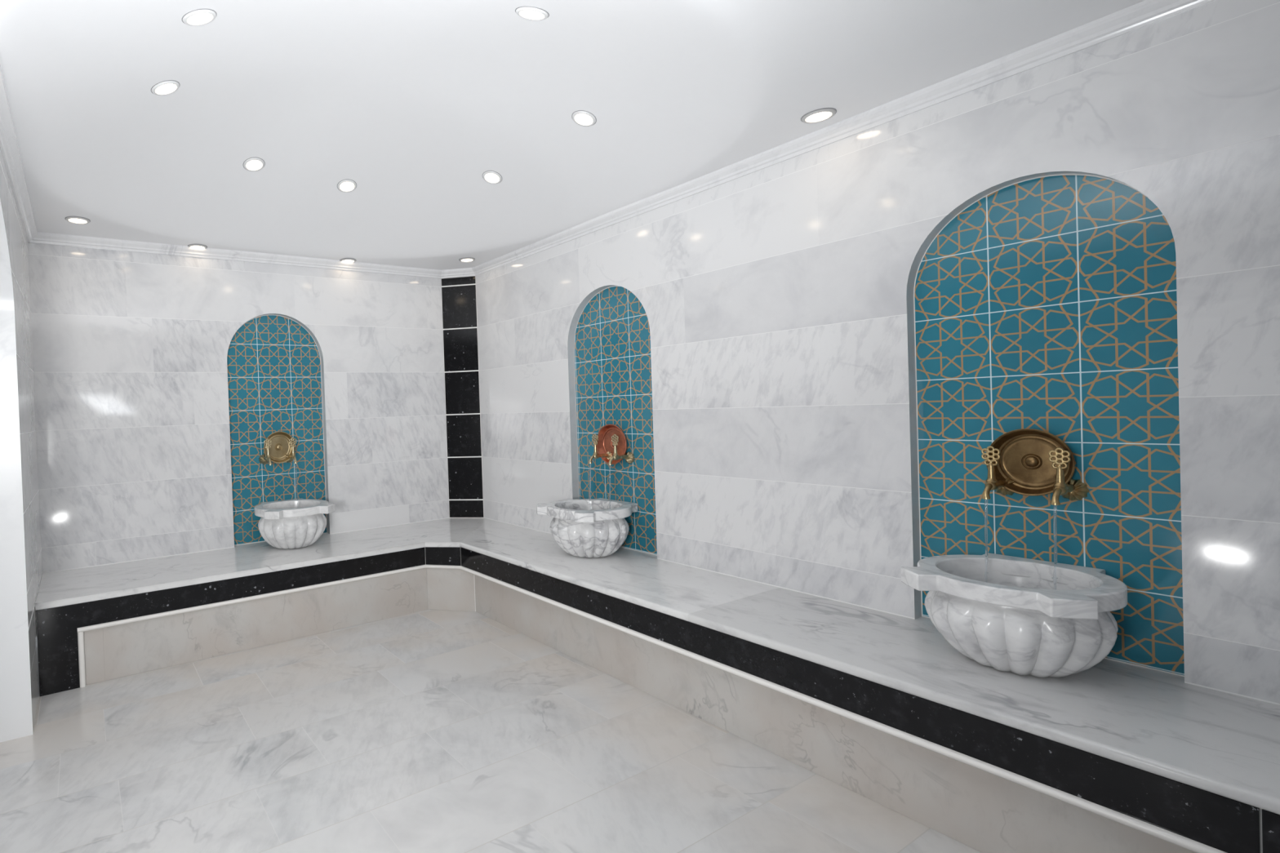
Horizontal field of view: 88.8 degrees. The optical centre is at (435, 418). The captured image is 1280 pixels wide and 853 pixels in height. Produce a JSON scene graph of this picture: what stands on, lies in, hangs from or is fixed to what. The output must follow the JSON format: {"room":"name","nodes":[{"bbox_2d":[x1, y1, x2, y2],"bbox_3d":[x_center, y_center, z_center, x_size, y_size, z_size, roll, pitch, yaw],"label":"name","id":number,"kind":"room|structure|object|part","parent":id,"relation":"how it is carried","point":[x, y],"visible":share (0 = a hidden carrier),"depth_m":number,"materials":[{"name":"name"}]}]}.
{"room":"turkish bath","nodes":[
{"label":"turkish bath","id":0,"kind":"room"},
{"bbox_2d":[0,200,32,742],"bbox_3d":[-1.211,0.074,1.291,0.420,2.265,4.200,-2,1,-30],"label":"door frame","id":1,"kind":"structure","parent":0,"point":[15,700],"depth_m":2.33,"materials":[{"name":"stone"}]},
{"bbox_2d":[0,147,42,734],"bbox_3d":[-0.830,0.063,1.048,0.001,2.265,5.000,-2,1,-30],"label":"wall","id":2,"kind":"structure","parent":0,"point":[17,242],"depth_m":2.61,"materials":[{"name":"stone"}]},
{"bbox_2d":[0,65,37,242],"bbox_3d":[-0.849,-0.962,1.045,0.048,0.074,5.000,-2,1,-30],"label":"trim","id":3,"kind":"structure","parent":2,"relation":"attached to","point":[9,146],"depth_m":2.28,"materials":[{"name":"paint"}]},
{"bbox_2d":[28,242,448,573],"bbox_3d":[-1.008,-0.168,3.829,2.470,1.860,0.001,-2,1,-30],"label":"wall","id":4,"kind":"structure","parent":0,"point":[130,348],"depth_m":3.59,"materials":[{"name":"stone"}]},
{"bbox_2d":[226,313,329,545],"bbox_3d":[-0.982,0.056,3.871,0.600,1.410,0.050,-2,1,-30],"label":"arched niche","id":5,"kind":"object","parent":4,"relation":"in","point":[275,366],"visible":0.8,"depth_m":3.88,"materials":[{"name":"tile"}]},
{"bbox_2d":[258,438,271,465],"bbox_3d":[-1.030,0.204,3.781,0.066,0.162,0.154,-2,1,-30],"label":"tap","id":6,"kind":"object","parent":5,"relation":"attached to","point":[263,459],"visible":1,"depth_m":3.76,"materials":[{"name":"gold metal"}]},
{"bbox_3d":[-1.017,0.205,3.757,0.027,0.063,0.027,-2,1,-30],"label":"stem","id":7,"kind":"part","parent":6,"relation":"part of","materials":[{"name":"gold metal"}]},
{"bbox_3d":[-1.001,0.257,3.733,0.020,0.047,0.043,-2,1,-30],"label":"spout","id":8,"kind":"part","parent":6,"relation":"part of","materials":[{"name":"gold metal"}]},
{"bbox_2d":[263,431,295,463],"bbox_3d":[-0.980,0.181,3.877,0.199,0.199,0.034,-2,1,-30],"label":"dish","id":9,"kind":"object","parent":5,"relation":"attached to","point":[280,446],"visible":0.81,"depth_m":3.88,"materials":[{"name":"gold metal"}]},
{"bbox_2d":[284,437,297,463],"bbox_3d":[-0.896,0.199,3.858,0.066,0.162,0.154,-2,1,-30],"label":"tap","id":10,"kind":"object","parent":5,"relation":"attached to","point":[292,456],"visible":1,"depth_m":3.83,"materials":[{"name":"gold metal"}]},
{"bbox_3d":[-0.883,0.199,3.834,0.027,0.063,0.027,-2,1,-30],"label":"stem","id":11,"kind":"part","parent":10,"relation":"part of","materials":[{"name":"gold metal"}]},
{"bbox_3d":[-0.867,0.252,3.810,0.020,0.047,0.043,-2,1,-30],"label":"spout","id":12,"kind":"part","parent":10,"relation":"part of","materials":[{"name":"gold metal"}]},
{"bbox_2d":[294,463,298,508],"bbox_3d":[-0.851,0.466,3.795,0.012,0.384,0.023,-2,1,-30],"label":"water stream","id":13,"kind":"object","parent":10,"relation":"attached to","point":[295,464],"visible":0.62,"depth_m":3.79,"materials":[{"name":"white"}]},
{"bbox_2d":[30,0,1214,278],"bbox_3d":[0.288,-1.011,1.699,2.664,0.074,5.004,-2,1,-30],"label":"trim","id":14,"kind":"structure","parent":4,"relation":"attached to","point":[1146,12],"depth_m":2.42,"materials":[{"name":"paint"}]},
{"bbox_2d":[440,284,484,506],"bbox_3d":[0.186,-0.217,4.418,0.252,1.860,0.001,-2,1,11],"label":"wall","id":15,"kind":"structure","parent":0,"point":[441,285],"depth_m":4.40,"materials":[{"name":"stone"}]},
{"bbox_2d":[0,587,981,852],"bbox_3d":[-0.330,1.175,1.384,4.400,0.001,5.100,-2,1,-30],"label":"floor","id":16,"kind":"structure","parent":0,"point":[427,731],"depth_m":2.07,"materials":[{"name":"stone"}]},
{"bbox_2d":[35,518,1279,852],"bbox_3d":[0.367,0.943,1.762,2.719,0.404,5.060,-2,1,-30],"label":"stone bench","id":17,"kind":"object","parent":16,"relation":"on","point":[1110,756],"visible":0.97,"depth_m":2.04,"materials":[{"name":"stone"}]},
{"bbox_3d":[-1.585,1.068,2.774,0.024,0.266,0.024,-2,1,-30],"label":"pencil trim","id":18,"kind":"part","parent":17,"relation":"part of","materials":[{"name":"stone"}]},
{"bbox_3d":[-1.552,1.076,2.817,0.078,0.247,0.021,-2,1,-30],"label":"riser panel","id":19,"kind":"part","parent":17,"relation":"part of","materials":[{"name":"stone"}]},
{"bbox_3d":[-0.697,0.769,3.607,2.719,0.030,0.802,-2,1,-30],"label":"seat","id":20,"kind":"part","parent":17,"relation":"part of","materials":[{"name":"stone"}]},
{"bbox_3d":[-0.788,1.043,3.264,1.694,0.247,0.020,-2,1,-30],"label":"riser panel","id":21,"kind":"part","parent":17,"relation":"part of","materials":[{"name":"stone"}]},
{"bbox_2d":[253,497,335,549],"bbox_3d":[-0.853,0.635,3.697,0.432,0.246,0.446,-2,1,-30],"label":"basin","id":22,"kind":"object","parent":17,"relation":"on","point":[282,525],"visible":1,"depth_m":3.56,"materials":[{"name":"stone"}]},
{"bbox_3d":[0.089,1.007,3.659,0.283,0.247,0.020,-2,1,13],"label":"riser panel","id":23,"kind":"part","parent":17,"relation":"part of","materials":[{"name":"stone"}]},
{"bbox_2d":[440,275,484,518],"bbox_3d":[0.188,-0.146,4.415,0.250,1.714,0.007,-2,1,11],"label":"panel","id":24,"kind":"object","parent":17,"relation":"on","point":[459,295],"visible":1,"depth_m":4.41,"materials":[{"name":"black stone"}]},
{"bbox_2d":[536,497,637,557],"bbox_3d":[0.797,0.578,3.237,0.446,0.255,0.432,-2,1,-30],"label":"basin","id":25,"kind":"object","parent":17,"relation":"on","point":[579,531],"visible":0.99,"depth_m":3.10,"materials":[{"name":"stone"}]},
{"bbox_3d":[0.798,0.598,3.238,0.402,0.216,0.402,-2,1,-30],"label":"bowl","id":26,"kind":"part","parent":25,"relation":"part of","materials":[{"name":"stone"}]},
{"bbox_3d":[0.654,0.725,3.353,0.626,0.030,2.154,-2,1,-30],"label":"seat","id":27,"kind":"part","parent":17,"relation":"part of","materials":[{"name":"stone"}]},
{"bbox_3d":[1.282,0.988,1.795,0.020,0.247,4.209,-2,1,-30],"label":"riser panel","id":28,"kind":"part","parent":17,"relation":"part of","materials":[{"name":"stone"}]},
{"bbox_3d":[1.857,0.709,1.250,0.626,0.030,2.689,-2,1,-30],"label":"seat","id":29,"kind":"part","parent":17,"relation":"part of","materials":[{"name":"stone"}]},
{"bbox_2d":[901,552,1127,677],"bbox_3d":[1.643,0.566,1.763,0.446,0.258,0.432,-2,1,-30],"label":"basin","id":30,"kind":"object","parent":17,"relation":"on","point":[1016,621],"visible":1,"depth_m":1.65,"materials":[{"name":"stone"}]},
{"bbox_2d":[0,0,1144,270],"bbox_3d":[0.273,-1.220,1.690,2.735,0.395,5.060,-2,1,-30],"label":"ceiling","id":31,"kind":"structure","parent":0,"point":[411,102],"depth_m":2.41,"materials":[{"name":"white paint"}]},
{"bbox_2d":[64,216,90,223],"bbox_3d":[-1.745,-0.966,3.022,0.108,0.012,0.108,-2,1,-30],"label":"recessed light","id":32,"kind":"object","parent":31,"relation":"in","point":[76,220],"visible":1,"depth_m":3.01,"materials":[{"name":"white plastic"}]},
{"bbox_2d":[151,80,179,95],"bbox_3d":[-1.006,-1.230,2.306,0.105,0.044,0.106,-2,1,13],"label":"recessed light","id":33,"kind":"object","parent":31,"relation":"in","point":[167,86],"visible":1,"depth_m":2.30,"materials":[{"name":"white plastic"}]},
{"bbox_2d":[187,244,207,248],"bbox_3d":[-1.372,-0.987,3.569,0.108,0.012,0.108,-2,1,-30],"label":"recessed light","id":34,"kind":"object","parent":31,"relation":"in","point":[197,246],"visible":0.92,"depth_m":3.54,"materials":[{"name":"white plastic"}]},
{"bbox_2d":[182,8,217,26],"bbox_3d":[-0.729,-1.237,1.911,0.107,0.043,0.104,-2,1,14],"label":"recessed light","id":35,"kind":"object","parent":31,"relation":"in","point":[197,17],"visible":1,"depth_m":1.90,"materials":[{"name":"white plastic"}]},
{"bbox_2d":[243,157,265,171],"bbox_3d":[-0.905,-1.263,3.083,0.105,0.041,0.107,-2,1,16],"label":"recessed light","id":36,"kind":"object","parent":31,"relation":"in","point":[251,164],"visible":1,"depth_m":3.08,"materials":[{"name":"white plastic"}]},
{"bbox_2d":[337,178,356,192],"bbox_3d":[-0.487,-1.271,3.390,0.107,0.042,0.103,-2,1,-25],"label":"recessed light","id":37,"kind":"object","parent":31,"relation":"in","point":[347,185],"visible":1,"depth_m":3.38,"materials":[{"name":"white plastic"}]},
{"bbox_2d":[339,257,355,262],"bbox_3d":[-0.570,-1.021,4.017,0.108,0.012,0.108,-2,1,-30],"label":"recessed light","id":38,"kind":"object","parent":31,"relation":"in","point":[346,260],"visible":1,"depth_m":3.99,"materials":[{"name":"white plastic"}]},
{"bbox_2d":[458,257,475,262],"bbox_3d":[0.204,-1.048,4.099,0.108,0.012,0.108,-2,1,-30],"label":"recessed light","id":39,"kind":"object","parent":31,"relation":"in","point":[464,259],"visible":1,"depth_m":4.08,"materials":[{"name":"white plastic"}]},
{"bbox_2d":[482,170,502,183],"bbox_3d":[0.297,-1.272,3.271,0.104,0.045,0.106,-2,1,-1],"label":"recessed light","id":40,"kind":"object","parent":31,"relation":"in","point":[490,176],"visible":1,"depth_m":3.26,"materials":[{"name":"white plastic"}]},
{"bbox_2d":[515,5,549,20],"bbox_3d":[0.300,-1.266,1.936,0.107,0.044,0.102,-3,1,-34],"label":"recessed light","id":41,"kind":"object","parent":31,"relation":"in","point":[532,13],"visible":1,"depth_m":1.93,"materials":[{"name":"white plastic"}]},
{"bbox_2d":[571,110,596,126],"bbox_3d":[0.630,-1.276,2.637,0.102,0.045,0.108,-2,1,0],"label":"recessed light","id":42,"kind":"object","parent":31,"relation":"in","point":[582,117],"visible":1,"depth_m":2.63,"materials":[{"name":"white plastic"}]},
{"bbox_2d":[800,107,836,123],"bbox_3d":[1.345,-1.064,2.182,0.108,0.012,0.108,-2,1,-30],"label":"recessed light","id":43,"kind":"object","parent":31,"relation":"in","point":[820,114],"visible":1,"depth_m":2.17,"materials":[{"name":"white plastic"}]},
{"bbox_2d":[475,0,1279,705],"bbox_3d":[1.510,-0.238,2.295,0.001,1.860,4.835,-2,1,-30],"label":"wall","id":44,"kind":"structure","parent":0,"point":[773,298],"depth_m":2.21,"materials":[{"name":"stone"}]},
{"bbox_2d":[567,284,657,555],"bbox_3d":[0.947,-0.006,3.347,0.050,1.410,0.600,-2,1,-30],"label":"arched niche","id":45,"kind":"object","parent":44,"relation":"in","point":[609,341],"visible":0.71,"depth_m":3.34,"materials":[{"name":"tile"}]},
{"bbox_2d":[588,433,612,463],"bbox_3d":[0.884,0.163,3.361,0.154,0.162,0.066,-2,1,-30],"label":"tap","id":46,"kind":"object","parent":45,"relation":"attached to","point":[608,455],"visible":0.95,"depth_m":3.34,"materials":[{"name":"gold metal"}]},
{"bbox_2d":[589,463,591,510],"bbox_3d":[0.828,0.423,3.326,0.023,0.362,0.013,-2,1,-30],"label":"water stream","id":47,"kind":"object","parent":46,"relation":"attached to","point":[589,464],"visible":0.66,"depth_m":3.33,"materials":[{"name":"white"}]},
{"bbox_3d":[0.838,0.219,3.335,0.043,0.047,0.020,-2,1,-30],"label":"spout","id":48,"kind":"part","parent":46,"relation":"part of","materials":[{"name":"gold metal"}]},
{"bbox_3d":[0.861,0.165,3.349,0.027,0.063,0.027,-2,1,-30],"label":"stem","id":49,"kind":"part","parent":46,"relation":"part of","materials":[{"name":"gold metal"}]},
{"bbox_2d":[596,424,627,464],"bbox_3d":[0.956,0.139,3.352,0.034,0.217,0.217,-2,1,-30],"label":"dish","id":50,"kind":"object","parent":45,"relation":"attached to","point":[604,445],"visible":0.72,"depth_m":3.38,"materials":[{"name":"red metal"}]},
{"bbox_2d":[608,434,635,465],"bbox_3d":[0.955,0.162,3.237,0.154,0.162,0.066,-2,1,-30],"label":"tap","id":51,"kind":"object","parent":45,"relation":"attached to","point":[629,458],"visible":1,"depth_m":3.23,"materials":[{"name":"gold metal"}]},
{"bbox_2d":[608,465,610,509],"bbox_3d":[0.899,0.422,3.203,0.023,0.363,0.011,-2,1,-30],"label":"water stream","id":52,"kind":"object","parent":51,"relation":"attached to","point":[609,465],"visible":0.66,"depth_m":3.20,"materials":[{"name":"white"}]},
{"bbox_3d":[0.909,0.218,3.211,0.043,0.047,0.020,-2,1,-30],"label":"spout","id":53,"kind":"part","parent":51,"relation":"part of","materials":[{"name":"gold metal"}]},
{"bbox_3d":[0.932,0.164,3.224,0.027,0.063,0.027,-2,1,-30],"label":"stem","id":54,"kind":"part","parent":51,"relation":"part of","materials":[{"name":"gold metal"}]},
{"bbox_2d":[906,171,1184,676],"bbox_3d":[1.790,-0.017,1.874,0.050,1.410,0.600,-2,1,-30],"label":"arched niche","id":55,"kind":"object","parent":44,"relation":"in","point":[1045,301],"visible":0.86,"depth_m":1.82,"materials":[{"name":"tile"}]},
{"bbox_2d":[981,445,1014,499],"bbox_3d":[1.718,0.164,1.906,0.154,0.162,0.066,-2,1,-30],"label":"tap","id":56,"kind":"object","parent":55,"relation":"attached to","point":[991,484],"visible":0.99,"depth_m":1.89,"materials":[{"name":"gold metal"}]},
{"bbox_2d":[984,499,988,582],"bbox_3d":[1.660,0.418,1.872,0.024,0.351,0.011,-2,1,-17],"label":"water stream","id":57,"kind":"object","parent":56,"relation":"attached to","point":[986,557],"visible":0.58,"depth_m":1.87,"materials":[{"name":"white"}]},
{"bbox_3d":[1.671,0.220,1.880,0.043,0.047,0.020,-2,1,-30],"label":"spout","id":58,"kind":"part","parent":56,"relation":"part of","materials":[{"name":"gold metal"}]},
{"bbox_3d":[1.694,0.166,1.893,0.027,0.063,0.027,-2,1,-30],"label":"stem","id":59,"kind":"part","parent":56,"relation":"part of","materials":[{"name":"gold metal"}]},
{"bbox_2d":[986,428,1075,496],"bbox_3d":[1.800,0.132,1.878,0.034,0.203,0.203,-2,1,-30],"label":"dish","id":60,"kind":"object","parent":55,"relation":"attached to","point":[1024,454],"visible":0.86,"depth_m":1.89,"materials":[{"name":"brown metal"}]},
{"bbox_2d":[1048,447,1089,505],"bbox_3d":[1.794,0.163,1.773,0.154,0.162,0.066,-2,1,-30],"label":"tap","id":61,"kind":"object","parent":55,"relation":"attached to","point":[1074,490],"visible":0.98,"depth_m":1.76,"materials":[{"name":"gold metal"}]},
{"bbox_2d":[1051,505,1057,590],"bbox_3d":[1.737,0.417,1.741,0.022,0.351,0.013,-2,1,-30],"label":"water stream","id":62,"kind":"object","parent":61,"relation":"attached to","point":[1055,510],"visible":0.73,"depth_m":1.74,"materials":[{"name":"white"}]},
{"bbox_3d":[1.747,0.218,1.747,0.043,0.047,0.020,-2,1,-30],"label":"spout","id":63,"kind":"part","parent":61,"relation":"part of","materials":[{"name":"gold metal"}]},
{"bbox_3d":[1.770,0.165,1.760,0.027,0.063,0.027,-2,1,-30],"label":"stem","id":64,"kind":"part","parent":61,"relation":"part of","materials":[{"name":"gold metal"}]}
]}

